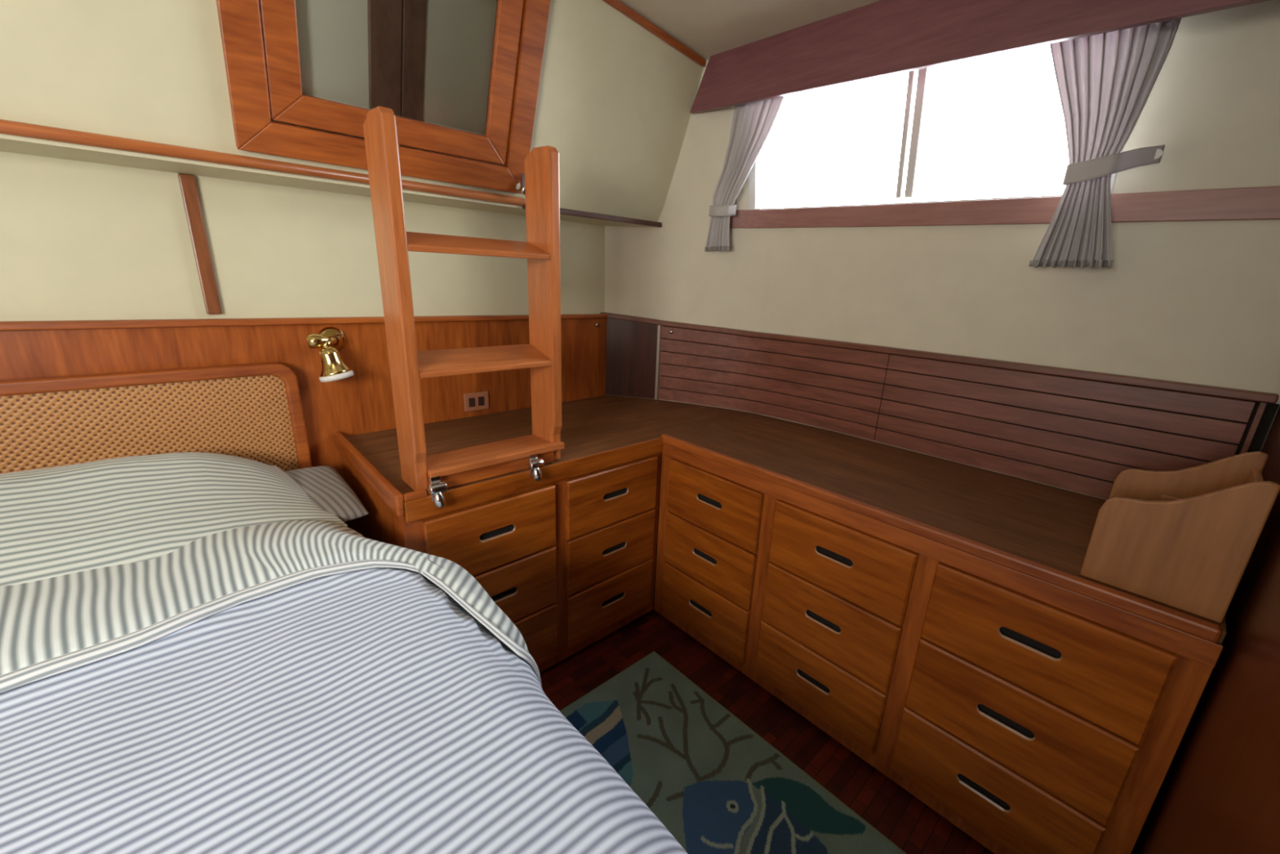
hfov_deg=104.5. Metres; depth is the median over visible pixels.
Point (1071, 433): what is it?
slatted backrest panel
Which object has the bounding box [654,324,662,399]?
trim
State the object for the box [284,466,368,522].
pillow
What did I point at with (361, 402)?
wall paneling
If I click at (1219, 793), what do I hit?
wall
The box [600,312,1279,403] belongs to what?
trim
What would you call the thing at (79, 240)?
wall
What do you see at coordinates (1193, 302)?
wall
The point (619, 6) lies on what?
trim
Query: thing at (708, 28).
ceiling
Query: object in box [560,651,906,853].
rug
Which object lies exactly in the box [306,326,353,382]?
reading lamp
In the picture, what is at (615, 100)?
wall
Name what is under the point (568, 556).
dresser
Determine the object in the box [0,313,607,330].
trim
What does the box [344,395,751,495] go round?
countertop
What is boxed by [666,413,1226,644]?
countertop
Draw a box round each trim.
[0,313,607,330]
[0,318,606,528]
[177,173,222,314]
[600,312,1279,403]
[602,0,705,66]
[605,317,657,399]
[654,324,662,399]
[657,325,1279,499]
[729,186,1279,228]
[1239,401,1266,453]
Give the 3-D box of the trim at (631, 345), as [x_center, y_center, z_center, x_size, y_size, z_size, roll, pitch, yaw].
[-0.039,-0.286,2.073,0.238,0.328,0.009,6,17,12]
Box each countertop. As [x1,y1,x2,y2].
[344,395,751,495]
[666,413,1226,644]
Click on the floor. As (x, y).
(904, 820)
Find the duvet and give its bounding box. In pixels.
[0,567,688,853]
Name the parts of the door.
sash, pane, panel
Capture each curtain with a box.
[704,95,785,251]
[1028,17,1181,268]
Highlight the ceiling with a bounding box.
[618,0,880,60]
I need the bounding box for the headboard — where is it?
[0,361,312,473]
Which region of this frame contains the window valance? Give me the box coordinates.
[689,0,1271,114]
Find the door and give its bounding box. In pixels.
[216,0,550,195]
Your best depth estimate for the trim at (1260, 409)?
1.03 m
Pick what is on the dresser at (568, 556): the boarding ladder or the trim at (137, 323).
the boarding ladder
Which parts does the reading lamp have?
arm, lamp shade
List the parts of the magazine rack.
panel, panel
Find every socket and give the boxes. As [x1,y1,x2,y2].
[468,397,475,407]
[478,395,484,405]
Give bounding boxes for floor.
[539,543,994,853]
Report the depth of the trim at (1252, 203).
1.25 m
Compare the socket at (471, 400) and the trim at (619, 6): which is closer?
the trim at (619, 6)
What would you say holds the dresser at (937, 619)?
on the floor
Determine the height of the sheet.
0.227 m
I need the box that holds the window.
[748,67,1124,209]
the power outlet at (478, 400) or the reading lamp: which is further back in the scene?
the power outlet at (478, 400)
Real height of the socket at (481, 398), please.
0.032 m
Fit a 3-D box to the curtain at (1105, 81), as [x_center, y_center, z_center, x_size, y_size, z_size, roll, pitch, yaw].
[0.976,-0.641,1.096,0.127,0.553,0.271,-13,22,-40]
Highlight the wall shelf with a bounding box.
[0,119,662,226]
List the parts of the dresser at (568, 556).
drawer, drawer, rail, drawer, drawer, drawer, drawer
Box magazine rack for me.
[1080,451,1279,622]
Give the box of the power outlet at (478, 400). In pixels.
[463,391,488,412]
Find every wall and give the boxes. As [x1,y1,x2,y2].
[0,0,706,222]
[0,151,604,528]
[604,0,1279,543]
[1130,404,1279,853]
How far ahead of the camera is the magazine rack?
0.81 m
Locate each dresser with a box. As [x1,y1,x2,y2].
[333,395,751,672]
[653,413,1226,853]
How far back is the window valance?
1.21 m
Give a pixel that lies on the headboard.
(254, 411)
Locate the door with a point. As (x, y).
(460, 79)
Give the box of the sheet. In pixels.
[0,520,542,693]
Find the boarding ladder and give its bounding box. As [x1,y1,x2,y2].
[363,106,564,508]
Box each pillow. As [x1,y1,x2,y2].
[0,452,347,586]
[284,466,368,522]
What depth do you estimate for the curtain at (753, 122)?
1.68 m
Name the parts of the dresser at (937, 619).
drawer, drawer, drawer, drawer, drawer, drawer, rail, drawer, drawer, drawer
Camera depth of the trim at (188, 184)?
1.18 m
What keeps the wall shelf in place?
attached to the wall at (79, 240)
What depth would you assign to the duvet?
0.61 m
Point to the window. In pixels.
(923, 73)

